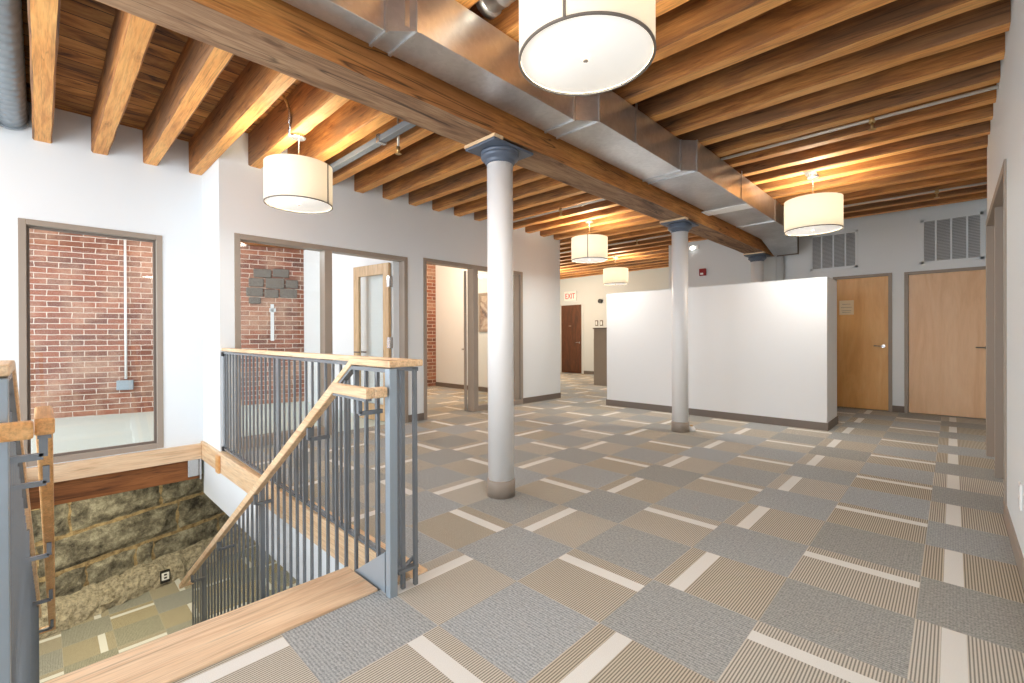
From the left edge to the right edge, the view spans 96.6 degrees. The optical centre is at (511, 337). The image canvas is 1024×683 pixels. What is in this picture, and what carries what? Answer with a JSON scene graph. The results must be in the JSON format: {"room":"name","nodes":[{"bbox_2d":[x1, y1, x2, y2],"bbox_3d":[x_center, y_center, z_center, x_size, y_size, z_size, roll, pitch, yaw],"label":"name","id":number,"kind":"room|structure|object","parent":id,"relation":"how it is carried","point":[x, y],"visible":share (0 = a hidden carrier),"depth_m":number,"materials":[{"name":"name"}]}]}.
{"room":"office lobby","nodes":[
{"label":"office lobby","id":0,"kind":"room"},
{"bbox_2d":[0,101,202,467],"bbox_3d":[-5.151,-0.507,4.190,0.130,3.640,3.875,0,0,44],"label":"wall","id":1,"kind":"structure","parent":0,"point":[62,180],"depth_m":5.03,"materials":[{"name":"white paint"}]},
{"bbox_2d":[18,218,163,466],"bbox_3d":[-4.465,0.048,4.897,0.152,2.440,1.130,0,0,44],"label":"window","id":2,"kind":"structure","parent":1,"relation":"in","point":[24,225],"depth_m":4.79,"materials":[{"name":"beige paint"}]},
{"bbox_2d":[27,443,201,482],"bbox_3d":[-4.673,1.370,4.625,0.150,0.178,2.545,0,0,44],"label":"trim","id":3,"kind":"structure","parent":1,"relation":"attached to","point":[73,470],"depth_m":4.95,"materials":[{"name":"brown wood"}]},
{"bbox_2d":[31,474,255,639],"bbox_3d":[-5.859,2.756,7.659,0.690,2.584,9.700,0,0,24],"label":"stone wall","id":4,"kind":"structure","parent":0,"point":[112,550],"depth_m":7.07,"materials":[{"name":"stone"}]},
{"bbox_2d":[160,569,169,583],"bbox_3d":[-5.623,3.869,7.393,0.073,0.190,0.130,0,0,44],"label":"wall outlet","id":5,"kind":"object","parent":4,"relation":"attached to","point":[165,574],"visible":1,"depth_m":7.37,"materials":[{"name":"black plastic"}]},
{"bbox_2d":[22,0,301,141],"bbox_3d":[-0.065,-2.407,7.276,12.800,0.100,15.600,0,0,44],"label":"ceiling","id":6,"kind":"structure","parent":0,"point":[85,26],"depth_m":3.95,"materials":[{"name":"brown wood"}]},
{"bbox_2d":[27,0,60,142],"bbox_3d":[-3.287,-2.144,3.198,3.929,0.371,0.141,0,0,44],"label":"joist","id":7,"kind":"object","parent":6,"relation":"attached to","point":[43,15],"visible":1,"depth_m":3.24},
{"bbox_2d":[0,0,29,129],"bbox_3d":[-3.487,-2.131,3.094,3.728,0.254,0.254,0,0,44],"label":"duct","id":8,"kind":"object","parent":7,"relation":"attached to","point":[14,115],"visible":1,"depth_m":3.46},
{"bbox_2d":[91,9,156,154],"bbox_3d":[-2.990,-2.146,3.506,3.929,0.371,0.142,0,0,44],"label":"joist","id":9,"kind":"object","parent":6,"relation":"attached to","point":[130,37],"visible":0.93,"depth_m":3.49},
{"bbox_2d":[142,37,233,165],"bbox_3d":[-2.693,-2.148,3.813,3.929,0.371,0.142,0,0,44],"label":"joist","id":10,"kind":"object","parent":6,"relation":"attached to","point":[199,64],"visible":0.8,"depth_m":3.85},
{"bbox_2d":[188,61,296,174],"bbox_3d":[-2.396,-2.150,4.121,3.929,0.371,0.142,0,0,44],"label":"joist","id":11,"kind":"object","parent":6,"relation":"attached to","point":[257,87],"visible":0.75,"depth_m":4.20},
{"bbox_2d":[248,82,349,168],"bbox_3d":[-1.829,-2.153,4.167,3.179,0.371,0.141,0,0,44],"label":"joist","id":12,"kind":"object","parent":6,"relation":"attached to","point":[310,105],"visible":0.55,"depth_m":4.37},
{"bbox_2d":[263,95,332,213],"bbox_3d":[-2.075,-1.802,4.439,0.615,1.034,0.615,0,0,44],"label":"drum pendant","id":13,"kind":"object","parent":12,"relation":"hanging from","point":[294,183],"visible":1,"depth_m":4.22,"materials":[{"name":"beige fabric"}]},
{"bbox_2d":[265,196,331,211],"bbox_3d":[-2.073,-1.305,4.440,0.594,0.006,0.594,0,0,44],"label":"diffuser","id":14,"kind":"object","parent":13,"relation":"attached to","point":[285,203],"depth_m":4.42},
{"bbox_2d":[287,100,395,161],"bbox_3d":[-1.532,-2.155,4.475,3.179,0.371,0.141,0,0,44],"label":"joist","id":15,"kind":"object","parent":6,"relation":"attached to","point":[353,121],"visible":0.38,"depth_m":4.59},
{"bbox_2d":[324,118,433,184],"bbox_3d":[-1.235,-2.157,4.783,3.179,0.372,0.141,0,0,44],"label":"joist","id":16,"kind":"object","parent":6,"relation":"attached to","point":[416,133],"visible":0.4,"depth_m":4.98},
{"bbox_2d":[354,133,464,192],"bbox_3d":[-0.938,-2.159,5.090,3.179,0.371,0.141,0,0,44],"label":"joist","id":17,"kind":"object","parent":6,"relation":"attached to","point":[433,147],"visible":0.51,"depth_m":5.30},
{"bbox_2d":[382,148,482,199],"bbox_3d":[-0.641,-2.162,5.397,3.179,0.371,0.142,0,0,44],"label":"joist","id":18,"kind":"object","parent":6,"relation":"attached to","point":[458,161],"visible":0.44,"depth_m":5.67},
{"bbox_2d":[409,163,522,205],"bbox_3d":[-0.344,-2.163,5.705,3.179,0.371,0.141,0,0,44],"label":"joist","id":19,"kind":"object","parent":6,"relation":"attached to","point":[478,174],"visible":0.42,"depth_m":6.09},
{"bbox_2d":[456,0,478,8],"bbox_3d":[0.352,-2.155,2.061,2.882,0.372,0.142,0,0,44],"label":"joist","id":20,"kind":"object","parent":6,"relation":"attached to","point":[468,4],"visible":0.05,"depth_m":2.69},
{"bbox_2d":[519,0,655,95],"bbox_3d":[0.336,-1.616,2.084,0.615,0.710,0.615,0,0,44],"label":"drum pendant","id":21,"kind":"object","parent":20,"relation":"hanging from","point":[567,47],"visible":1,"depth_m":1.99,"materials":[{"name":"beige fabric"}]},
{"bbox_2d":[432,168,547,211],"bbox_3d":[-0.047,-2.166,6.012,3.179,0.371,0.141,0,0,44],"label":"joist","id":22,"kind":"object","parent":6,"relation":"attached to","point":[522,176],"visible":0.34,"depth_m":6.41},
{"bbox_2d":[469,0,518,40],"bbox_3d":[0.649,-2.157,2.368,2.882,0.371,0.142,0,0,44],"label":"joist","id":23,"kind":"object","parent":6,"relation":"attached to","point":[507,22],"visible":0.08,"depth_m":2.94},
{"bbox_2d":[454,177,567,216],"bbox_3d":[0.250,-2.168,6.320,3.179,0.371,0.142,0,0,44],"label":"joist","id":24,"kind":"object","parent":6,"relation":"attached to","point":[546,184],"visible":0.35,"depth_m":6.36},
{"bbox_2d":[474,185,586,220],"bbox_3d":[0.547,-2.170,6.627,3.179,0.371,0.142,0,0,44],"label":"joist","id":25,"kind":"object","parent":6,"relation":"attached to","point":[568,191],"visible":0.3,"depth_m":6.68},
{"bbox_2d":[513,193,602,220],"bbox_3d":[0.844,-2.172,6.935,3.179,0.372,0.142,0,0,44],"label":"joist","id":26,"kind":"object","parent":6,"relation":"attached to","point":[585,197],"visible":0.16,"depth_m":7.03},
{"bbox_2d":[513,199,604,222],"bbox_3d":[0.780,-1.930,6.977,3.010,0.112,0.060,0,0,44],"label":"pipe","id":27,"kind":"object","parent":26,"relation":"attached to","point":[560,210],"visible":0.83,"depth_m":6.99,"materials":[{"name":"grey metal"}]},
{"bbox_2d":[513,200,618,229],"bbox_3d":[1.141,-2.174,7.242,3.179,0.371,0.142,0,0,44],"label":"joist","id":28,"kind":"object","parent":6,"relation":"attached to","point":[604,204],"visible":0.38,"depth_m":7.42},
{"bbox_2d":[525,205,633,232],"bbox_3d":[1.438,-2.176,7.550,3.179,0.371,0.142,0,0,44],"label":"joist","id":29,"kind":"object","parent":6,"relation":"attached to","point":[619,209],"visible":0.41,"depth_m":7.77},
{"bbox_2d":[571,220,607,262],"bbox_3d":[1.316,-1.650,7.755,0.615,0.685,0.615,0,0,44],"label":"drum pendant","id":30,"kind":"object","parent":29,"relation":"hanging from","point":[588,248],"visible":1,"depth_m":7.51,"materials":[{"name":"beige fabric"}]},
{"bbox_2d":[572,258,606,262],"bbox_3d":[1.317,-1.329,7.756,0.594,0.006,0.594,0,0,44],"label":"diffuser","id":31,"kind":"object","parent":30,"relation":"attached to","point":[576,260],"depth_m":7.82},
{"bbox_2d":[540,211,646,236],"bbox_3d":[1.735,-2.178,7.857,3.179,0.371,0.142,0,0,44],"label":"joist","id":32,"kind":"object","parent":6,"relation":"attached to","point":[633,214],"visible":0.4,"depth_m":8.05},
{"bbox_2d":[517,0,688,42],"bbox_3d":[0.946,-2.159,2.676,2.882,0.371,0.142,0,0,44],"label":"joist","id":33,"kind":"object","parent":6,"relation":"attached to","point":[662,6],"visible":0.05,"depth_m":2.71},
{"bbox_2d":[554,216,659,239],"bbox_3d":[2.032,-2.180,8.165,3.179,0.371,0.142,0,0,44],"label":"joist","id":34,"kind":"object","parent":6,"relation":"attached to","point":[642,220],"visible":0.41,"depth_m":8.38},
{"bbox_2d":[560,221,662,244],"bbox_3d":[0.793,-2.181,9.956,7.450,0.372,0.141,0,0,44],"label":"joist","id":35,"kind":"object","parent":6,"relation":"attached to","point":[655,224],"visible":0.11,"depth_m":8.58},
{"bbox_2d":[560,226,667,249],"bbox_3d":[1.090,-2.183,10.263,7.450,0.372,0.142,0,0,44],"label":"joist","id":36,"kind":"object","parent":6,"relation":"attached to","point":[658,229],"visible":0.12,"depth_m":8.94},
{"bbox_2d":[560,253,668,269],"bbox_3d":[2.175,-2.195,12.782,5.510,0.371,0.142,0,0,44],"label":"joist","id":37,"kind":"object","parent":6,"relation":"attached to","point":[663,254],"visible":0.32,"depth_m":12.09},
{"bbox_2d":[560,256,668,272],"bbox_3d":[2.472,-2.197,13.090,5.510,0.371,0.142,0,0,44],"label":"joist","id":38,"kind":"object","parent":6,"relation":"attached to","point":[665,257],"visible":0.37,"depth_m":12.55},
{"bbox_2d":[560,249,668,266],"bbox_3d":[1.878,-2.193,12.475,5.510,0.371,0.142,0,0,44],"label":"joist","id":39,"kind":"object","parent":6,"relation":"attached to","point":[667,250],"visible":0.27,"depth_m":11.34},
{"bbox_2d":[560,259,668,274],"bbox_3d":[2.769,-2.199,13.397,5.510,0.371,0.142,0,0,44],"label":"joist","id":40,"kind":"object","parent":6,"relation":"attached to","point":[666,260],"visible":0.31,"depth_m":12.97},
{"bbox_2d":[560,245,668,264],"bbox_3d":[1.581,-2.191,12.167,5.510,0.372,0.142,0,0,44],"label":"joist","id":41,"kind":"object","parent":6,"relation":"attached to","point":[667,246],"visible":0.22,"depth_m":10.80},
{"bbox_2d":[603,256,627,285],"bbox_3d":[2.577,-1.666,11.334,0.615,0.685,0.615,0,0,44],"label":"drum pendant","id":42,"kind":"object","parent":41,"relation":"hanging from","point":[613,276],"visible":1,"depth_m":11.09,"materials":[{"name":"beige fabric"}]},
{"bbox_2d":[560,262,668,276],"bbox_3d":[3.066,-2.201,13.704,5.510,0.371,0.142,0,0,44],"label":"joist","id":43,"kind":"object","parent":6,"relation":"attached to","point":[665,263],"visible":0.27,"depth_m":13.30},
{"bbox_2d":[560,265,668,278],"bbox_3d":[3.363,-2.204,14.012,5.510,0.371,0.142,0,0,44],"label":"joist","id":44,"kind":"object","parent":6,"relation":"attached to","point":[660,266],"visible":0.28,"depth_m":13.88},
{"bbox_2d":[560,231,689,253],"bbox_3d":[1.387,-2.185,10.570,7.450,0.371,0.141,0,0,44],"label":"joist","id":45,"kind":"object","parent":6,"relation":"attached to","point":[666,232],"visible":0.05,"depth_m":9.39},
{"bbox_2d":[560,233,697,257],"bbox_3d":[1.684,-2.187,10.878,7.450,0.371,0.142,0,0,44],"label":"joist","id":46,"kind":"object","parent":6,"relation":"attached to","point":[668,238],"visible":0.14,"depth_m":9.77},
{"bbox_2d":[560,236,706,260],"bbox_3d":[1.982,-2.189,11.186,7.450,0.371,0.141,0,0,44],"label":"joist","id":47,"kind":"object","parent":6,"relation":"attached to","point":[698,238],"visible":0.18,"depth_m":10.19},
{"bbox_2d":[651,0,789,63],"bbox_3d":[1.243,-2.161,2.983,2.882,0.371,0.142,0,0,44],"label":"joist","id":48,"kind":"object","parent":6,"relation":"attached to","point":[693,22],"visible":0.31,"depth_m":2.95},
{"bbox_2d":[611,0,895,104],"bbox_3d":[1.540,-2.163,3.291,2.882,0.371,0.141,0,0,44],"label":"joist","id":49,"kind":"object","parent":6,"relation":"attached to","point":[792,20],"visible":0.54,"depth_m":3.15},
{"bbox_2d":[632,0,998,121],"bbox_3d":[1.837,-2.165,3.598,2.882,0.372,0.141,0,0,44],"label":"joist","id":50,"kind":"object","parent":6,"relation":"attached to","point":[896,18],"visible":0.53,"depth_m":3.25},
{"bbox_2d":[656,0,1010,135],"bbox_3d":[2.134,-2.167,3.906,2.882,0.372,0.140,0,0,44],"label":"joist","id":51,"kind":"object","parent":6,"relation":"attached to","point":[994,18],"visible":0.52,"depth_m":3.40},
{"bbox_2d":[676,32,1004,145],"bbox_3d":[2.431,-2.170,4.213,2.882,0.371,0.142,0,0,44],"label":"joist","id":52,"kind":"object","parent":6,"relation":"attached to","point":[991,49],"visible":0.48,"depth_m":3.73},
{"bbox_2d":[282,0,798,256],"bbox_3d":[0.945,-1.743,4.019,0.577,0.515,12.010,0,0,44],"label":"air duct","id":53,"kind":"object","parent":52,"relation":"hanging from","point":[444,39],"visible":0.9,"depth_m":3.41,"materials":[{"name":"silver metal"}]},
{"bbox_2d":[476,0,515,19],"bbox_3d":[0.666,-2.114,2.060,2.318,0.204,0.204,0,0,44],"label":"duct","id":54,"kind":"object","parent":53,"relation":"attached to","point":[490,9],"visible":0.98,"depth_m":2.80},
{"bbox_2d":[705,60,999,157],"bbox_3d":[2.728,-2.172,4.521,2.882,0.371,0.142,0,0,44],"label":"joist","id":55,"kind":"object","parent":6,"relation":"attached to","point":[987,74],"visible":0.42,"depth_m":4.03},
{"bbox_2d":[721,85,998,160],"bbox_3d":[3.055,-1.931,4.293,2.092,0.112,0.060,0,0,44],"label":"pipe","id":56,"kind":"object","parent":55,"relation":"attached to","point":[871,120],"visible":1,"depth_m":4.10,"materials":[{"name":"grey metal"}]},
{"bbox_2d":[720,83,996,166],"bbox_3d":[3.026,-2.174,4.828,2.882,0.371,0.142,0,0,44],"label":"joist","id":57,"kind":"object","parent":6,"relation":"attached to","point":[989,97],"visible":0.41,"depth_m":4.36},
{"bbox_2d":[732,103,992,176],"bbox_3d":[3.322,-2.176,5.136,2.882,0.371,0.141,0,0,44],"label":"joist","id":58,"kind":"object","parent":6,"relation":"attached to","point":[982,113],"visible":0.42,"depth_m":4.69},
{"bbox_2d":[745,120,989,184],"bbox_3d":[3.619,-2.178,5.443,2.882,0.371,0.141,0,0,44],"label":"joist","id":59,"kind":"object","parent":6,"relation":"attached to","point":[971,131],"visible":0.42,"depth_m":4.97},
{"bbox_2d":[784,170,843,235],"bbox_3d":[3.705,-1.653,5.614,0.615,0.685,0.615,0,0,44],"label":"drum pendant","id":60,"kind":"object","parent":59,"relation":"hanging from","point":[812,214],"visible":1,"depth_m":5.41,"materials":[{"name":"beige fabric"}]},
{"bbox_2d":[785,225,841,234],"bbox_3d":[3.706,-1.331,5.615,0.594,0.006,0.594,0,0,44],"label":"diffuser","id":61,"kind":"object","parent":60,"relation":"attached to","point":[794,229],"depth_m":5.60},
{"bbox_2d":[756,135,987,191],"bbox_3d":[3.916,-2.180,5.750,2.882,0.370,0.141,0,0,44],"label":"joist","id":62,"kind":"object","parent":6,"relation":"attached to","point":[980,142],"visible":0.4,"depth_m":5.28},
{"bbox_2d":[765,148,986,198],"bbox_3d":[4.262,-2.182,6.011,3.017,0.371,0.142,0,0,44],"label":"joist","id":63,"kind":"object","parent":6,"relation":"attached to","point":[979,154],"visible":0.38,"depth_m":5.61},
{"bbox_2d":[774,159,986,204],"bbox_3d":[4.559,-2.184,6.319,3.017,0.371,0.141,0,0,44],"label":"joist","id":64,"kind":"object","parent":6,"relation":"attached to","point":[979,164],"visible":0.26,"depth_m":5.82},
{"bbox_2d":[782,168,986,205],"bbox_3d":[4.856,-2.187,6.626,3.017,0.371,0.142,0,0,44],"label":"joist","id":65,"kind":"object","parent":6,"relation":"attached to","point":[980,173],"visible":0.29,"depth_m":6.05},
{"bbox_2d":[844,185,986,213],"bbox_3d":[5.450,-2.191,7.241,3.017,0.371,0.142,0,0,44],"label":"joist","id":66,"kind":"object","parent":6,"relation":"attached to","point":[983,188],"visible":0.28,"depth_m":6.68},
{"bbox_2d":[844,192,986,218],"bbox_3d":[5.747,-2.193,7.548,3.017,0.371,0.142,0,0,44],"label":"joist","id":67,"kind":"object","parent":6,"relation":"attached to","point":[964,198],"visible":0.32,"depth_m":7.00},
{"bbox_2d":[844,177,986,207],"bbox_3d":[5.153,-2.188,6.933,3.017,0.371,0.142,0,0,44],"label":"joist","id":68,"kind":"object","parent":6,"relation":"attached to","point":[984,179],"visible":0.17,"depth_m":6.36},
{"bbox_2d":[29,229,303,419],"bbox_3d":[-6.784,-0.532,7.549,6.200,3.600,0.230,0,0,-30],"label":"brick wall","id":69,"kind":"structure","parent":0,"point":[77,280],"depth_m":7.54,"materials":[{"name":"brick"}]},
{"bbox_2d":[116,239,133,389],"bbox_3d":[-6.457,-0.413,7.604,0.220,2.560,0.060,0,0,-30],"label":"conduit","id":70,"kind":"object","parent":69,"relation":"attached to","point":[120,384],"visible":0.91,"depth_m":7.59,"materials":[{"name":"white metal"}]},
{"bbox_2d":[240,241,302,249],"bbox_3d":[-6.559,-1.792,7.498,6.150,0.160,0.140,0,0,-30],"label":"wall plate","id":71,"kind":"object","parent":69,"relation":"attached to","point":[241,242],"visible":0.02,"depth_m":8.52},
{"bbox_2d":[39,544,299,682],"bbox_3d":[-2.730,4.109,5.446,13.500,0.200,10.000,0,0,44],"label":"floor","id":72,"kind":"structure","parent":0,"point":[162,611],"depth_m":6.38,"materials":[{"name":"carpet"}]},
{"bbox_2d":[354,552,385,591],"bbox_3d":[-2.654,2.540,3.346,4.430,2.949,1.282,0,0,44],"label":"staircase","id":73,"kind":"structure","parent":72,"relation":"on","point":[374,571],"depth_m":2.31,"materials":[{"name":"paint"}]},
{"bbox_2d":[0,360,55,682],"bbox_3d":[-2.962,1.935,2.859,4.437,3.713,0.146,0,0,45],"label":"stair railing","id":74,"kind":"object","parent":73,"relation":"attached to","point":[20,602],"visible":1,"depth_m":1.81,"materials":[{"name":"brown wood"}]},
{"bbox_2d":[179,348,422,625],"bbox_3d":[-2.105,1.948,3.779,4.392,3.673,0.398,0,0,44],"label":"stair railing","id":75,"kind":"object","parent":73,"relation":"on","point":[394,369],"visible":0.93,"depth_m":2.97,"materials":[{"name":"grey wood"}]},
{"bbox_2d":[202,161,343,583],"bbox_3d":[-2.140,-0.229,4.068,4.630,4.220,0.130,0,0,44],"label":"wall","id":76,"kind":"structure","parent":0,"point":[209,176],"depth_m":5.19,"materials":[{"name":"white paint"}]},
{"bbox_2d":[215,454,219,473],"bbox_3d":[-3.187,1.367,4.940,0.110,0.190,0.025,0,0,44],"label":"wood block","id":77,"kind":"object","parent":76,"relation":"attached to","point":[217,457],"visible":1,"depth_m":4.90,"materials":[{"name":"orange wood"}]},
{"bbox_2d":[201,441,426,581],"bbox_3d":[-2.113,1.355,3.993,4.510,0.212,0.105,0,0,44],"label":"trim","id":78,"kind":"structure","parent":76,"relation":"attached to","point":[232,468],"depth_m":3.50,"materials":[{"name":"brown wood"}]},
{"bbox_2d":[304,250,398,412],"bbox_3d":[-3.084,-0.548,8.092,3.820,3.600,0.120,0,0,44],"label":"wall partition","id":79,"kind":"structure","parent":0,"point":[342,265],"depth_m":7.74,"materials":[{"name":"white paint"}]},
{"bbox_2d":[216,133,559,450],"bbox_3d":[-1.162,-0.552,7.240,0.130,3.600,6.055,0,0,44],"label":"wall","id":80,"kind":"structure","parent":0,"point":[368,221],"depth_m":6.62,"materials":[{"name":"white paint"}]},
{"bbox_2d":[234,233,407,449],"bbox_3d":[-2.376,0.036,5.980,0.152,2.440,2.260,0,0,44],"label":"window","id":81,"kind":"structure","parent":80,"relation":"in","point":[326,340],"depth_m":5.88,"materials":[{"name":"beige paint"}]},
{"bbox_2d":[353,262,392,421],"bbox_3d":[-2.131,0.067,6.956,0.878,2.350,0.142,0,0,36],"label":"door","id":82,"kind":"structure","parent":81,"relation":"attached to","point":[384,269],"depth_m":6.85,"materials":[{"name":"brown wood"}]},
{"bbox_2d":[423,258,522,419],"bbox_3d":[-0.622,0.009,7.796,0.152,2.470,2.230,0,0,44],"label":"window","id":83,"kind":"structure","parent":80,"relation":"in","point":[472,270],"depth_m":7.72,"materials":[{"name":"beige paint"}]},
{"bbox_2d":[461,271,466,409],"bbox_3d":[-0.862,0.049,8.159,0.094,2.370,0.839,0,0,-6],"label":"door","id":84,"kind":"structure","parent":83,"relation":"attached to","point":[465,287],"depth_m":7.75,"materials":[{"name":"beige paint"}]},
{"bbox_2d":[408,393,560,421],"bbox_3d":[-0.268,1.189,8.060,0.012,0.105,3.650,0,0,44],"label":"baseboard","id":85,"kind":"structure","parent":80,"relation":"attached to","point":[420,416],"depth_m":8.78,"materials":[{"name":"beige rubber"}]},
{"bbox_2d":[427,264,435,386],"bbox_3d":[-3.142,-0.555,10.637,0.200,3.600,3.460,0,0,44],"label":"brick wall","id":86,"kind":"structure","parent":0,"point":[431,269],"depth_m":11.62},
{"bbox_2d":[436,265,487,387],"bbox_3d":[-0.612,-0.565,10.508,3.620,3.600,0.130,0,0,44],"label":"wall","id":87,"kind":"structure","parent":0,"point":[449,280],"depth_m":11.24,"materials":[{"name":"white paint"}]},
{"bbox_2d":[436,382,487,391],"bbox_3d":[-0.662,1.183,10.469,3.600,0.105,0.012,0,0,44],"label":"baseboard","id":88,"kind":"structure","parent":87,"relation":"attached to","point":[449,385],"depth_m":11.14,"materials":[{"name":"beige rubber"}]},
{"bbox_2d":[478,293,487,331],"bbox_3d":[-0.309,-0.580,10.094,1.270,0.890,0.035,0,0,44],"label":"framed picture","id":89,"kind":"object","parent":87,"relation":"attached to","point":[482,297],"visible":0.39,"depth_m":10.42,"materials":[{"name":"beige paint"}]},
{"bbox_2d":[31,372,1023,682],"bbox_3d":[-0.015,1.453,7.324,12.800,0.420,15.500,0,0,44],"label":"floor","id":90,"kind":"structure","parent":0,"point":[875,546],"depth_m":2.63,"materials":[{"name":"carpet"}]},
{"bbox_2d":[29,461,197,509],"bbox_3d":[-4.778,1.585,4.588,0.090,0.250,2.745,0,0,44],"label":"beam","id":91,"kind":"structure","parent":90,"relation":"attached to","point":[74,490],"depth_m":4.97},
{"bbox_2d":[187,459,201,478],"bbox_3d":[-3.808,1.578,5.469,0.080,0.250,0.130,0,0,44],"label":"hanger","id":92,"kind":"object","parent":91,"relation":"attached to","point":[194,467],"visible":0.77,"depth_m":5.47,"materials":[{"name":"paint"}]},
{"bbox_2d":[44,567,377,682],"bbox_3d":[-1.397,1.282,1.751,0.325,0.057,1.765,0,0,44],"label":"wooden ledge","id":93,"kind":"structure","parent":90,"relation":"on","point":[170,658],"depth_m":1.92,"materials":[{"name":"brown wood"}]},
{"bbox_2d":[464,132,532,498],"bbox_3d":[-0.095,-0.132,3.647,0.347,2.772,0.445,0,0,44],"label":"column","id":94,"kind":"structure","parent":90,"relation":"on","point":[499,156],"depth_m":3.56,"materials":[{"name":"white paint"}]},
{"bbox_2d":[593,328,606,385],"bbox_3d":[2.568,0.479,11.711,0.820,1.480,0.530,0,0,44],"label":"cabinet","id":95,"kind":"object","parent":90,"relation":"on","point":[600,334],"visible":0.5,"depth_m":11.66,"materials":[{"name":"beige paint"}]},
{"bbox_2d":[659,217,698,432],"bbox_3d":[2.226,-0.148,6.049,0.347,2.772,0.445,0,0,44],"label":"column","id":96,"kind":"structure","parent":90,"relation":"on","point":[679,228],"depth_m":5.96,"materials":[{"name":"white paint"}]},
{"bbox_2d":[606,277,837,430],"bbox_3d":[3.196,0.211,7.446,3.394,2.038,0.734,0,0,44],"label":"wall","id":97,"kind":"structure","parent":90,"relation":"on","point":[765,352],"depth_m":6.78,"materials":[{"name":"paint"}]},
{"bbox_2d":[743,251,770,282],"bbox_3d":[4.546,-0.165,8.451,0.347,2.772,0.445,0,0,44],"label":"column","id":98,"kind":"structure","parent":90,"relation":"on","point":[757,259],"depth_m":8.36,"materials":[{"name":"white paint"}]},
{"bbox_2d":[96,0,773,256],"bbox_3d":[0.644,-1.749,4.407,0.343,0.460,12.250,0,0,44],"label":"beam","id":99,"kind":"structure","parent":98,"relation":"on","point":[277,35],"depth_m":2.82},
{"bbox_2d":[330,121,415,171],"bbox_3d":[-1.395,-1.943,4.581,2.830,0.080,0.090,0,0,44],"label":"cable tray","id":100,"kind":"object","parent":99,"relation":"attached to","point":[380,139],"visible":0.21,"depth_m":4.54,"materials":[{"name":"grey paint"}]},
{"bbox_2d":[560,232,688,252],"bbox_3d":[2.110,-1.944,9.656,4.820,0.112,0.060,0,0,44],"label":"pipe","id":101,"kind":"object","parent":99,"relation":"attached to","point":[636,240],"visible":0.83,"depth_m":9.23,"materials":[{"name":"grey metal"}]},
{"bbox_2d":[776,256,783,280],"bbox_3d":[5.035,-0.231,8.566,0.140,2.900,0.140,0,0,44],"label":"riser pipe","id":102,"kind":"object","parent":90,"relation":"on","point":[780,259],"visible":0.02,"depth_m":8.50,"materials":[{"name":"grey paint"}]},
{"bbox_2d":[560,267,668,373],"bbox_3d":[3.599,-0.593,14.233,5.800,3.600,0.120,0,0,44],"label":"wall","id":103,"kind":"structure","parent":0,"point":[589,289],"depth_m":15.00,"materials":[{"name":"grey paint"}]},
{"bbox_2d":[564,291,576,300],"bbox_3d":[2.006,-1.431,15.644,0.510,0.320,0.056,0,0,44],"label":"exit sign","id":104,"kind":"object","parent":103,"relation":"attached to","point":[571,295],"visible":1,"depth_m":15.62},
{"bbox_2d":[561,304,583,373],"bbox_3d":[2.041,0.029,15.607,0.950,2.360,0.114,0,0,44],"label":"door","id":105,"kind":"structure","parent":103,"relation":"in","point":[572,316],"depth_m":15.59,"materials":[{"name":"brown wood"}]},
{"bbox_2d":[669,198,986,405],"bbox_3d":[6.477,-0.489,9.333,5.450,3.800,2.930,0,0,44],"label":"wall","id":106,"kind":"structure","parent":0,"point":[887,242],"depth_m":7.62,"materials":[{"name":"white paint"}]},
{"bbox_2d":[810,230,857,270],"bbox_3d":[5.673,-1.532,8.052,0.695,0.640,0.020,0,0,44],"label":"air vent","id":107,"kind":"object","parent":106,"relation":"in","point":[838,250],"visible":0.98,"depth_m":8.04,"materials":[{"name":"metal"}]},
{"bbox_2d":[833,273,891,411],"bbox_3d":[6.001,0.073,7.819,0.807,2.290,0.174,0,0,44],"label":"door","id":108,"kind":"structure","parent":106,"relation":"in","point":[864,338],"depth_m":7.77,"materials":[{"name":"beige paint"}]},
{"bbox_2d":[839,300,853,314],"bbox_3d":[5.828,-0.527,7.945,0.205,0.250,0.008,0,0,44],"label":"notice","id":109,"kind":"object","parent":108,"relation":"attached to","point":[846,307],"visible":1,"depth_m":7.94,"materials":[{"name":"paper"}]},
{"bbox_2d":[904,266,985,418],"bbox_3d":[6.764,0.077,7.083,1.012,2.280,0.174,0,0,44],"label":"door","id":110,"kind":"structure","parent":106,"relation":"in","point":[945,309],"depth_m":7.08,"materials":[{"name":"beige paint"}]},
{"bbox_2d":[921,212,983,263],"bbox_3d":[6.752,-1.523,7.009,0.695,0.700,0.020,0,0,44],"label":"air vent","id":111,"kind":"object","parent":106,"relation":"in","point":[956,237],"visible":1,"depth_m":7.00,"materials":[{"name":"metal"}]},
{"bbox_2d":[987,0,1023,556],"bbox_3d":[2.813,-0.553,2.319,0.295,3.600,12.250,0,0,44],"label":"wall","id":112,"kind":"structure","parent":0,"point":[1006,136],"depth_m":2.75,"materials":[{"name":"white paint"}]},
{"bbox_2d":[844,182,986,206],"bbox_3d":[5.326,-1.947,6.548,2.225,0.112,0.060,0,0,44],"label":"pipe","id":113,"kind":"object","parent":112,"relation":"attached to","point":[936,191],"visible":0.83,"depth_m":6.24,"materials":[{"name":"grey metal"}]},
{"bbox_2d":[986,158,1006,516],"bbox_3d":[4.237,0.007,3.895,0.177,2.460,2.370,0,0,44],"label":"door","id":114,"kind":"structure","parent":112,"relation":"in","point":[996,221],"depth_m":4.01,"materials":[{"name":"beige paint"}]},
{"bbox_2d":[1004,505,1023,588],"bbox_3d":[0.920,1.208,0.579,0.012,0.105,7.100,0,0,44],"label":"baseboard","id":115,"kind":"structure","parent":112,"relation":"attached to","point":[1018,555],"depth_m":2.59,"materials":[{"name":"beige paint"}]},
{"bbox_2d":[1018,481,1021,510],"bbox_3d":[2.722,0.847,2.444,0.011,0.140,0.090,0,0,44],"label":"wall outlet","id":116,"kind":"object","parent":112,"relation":"attached to","point":[1019,482],"visible":1,"depth_m":2.43,"materials":[{"name":"white plastic"}]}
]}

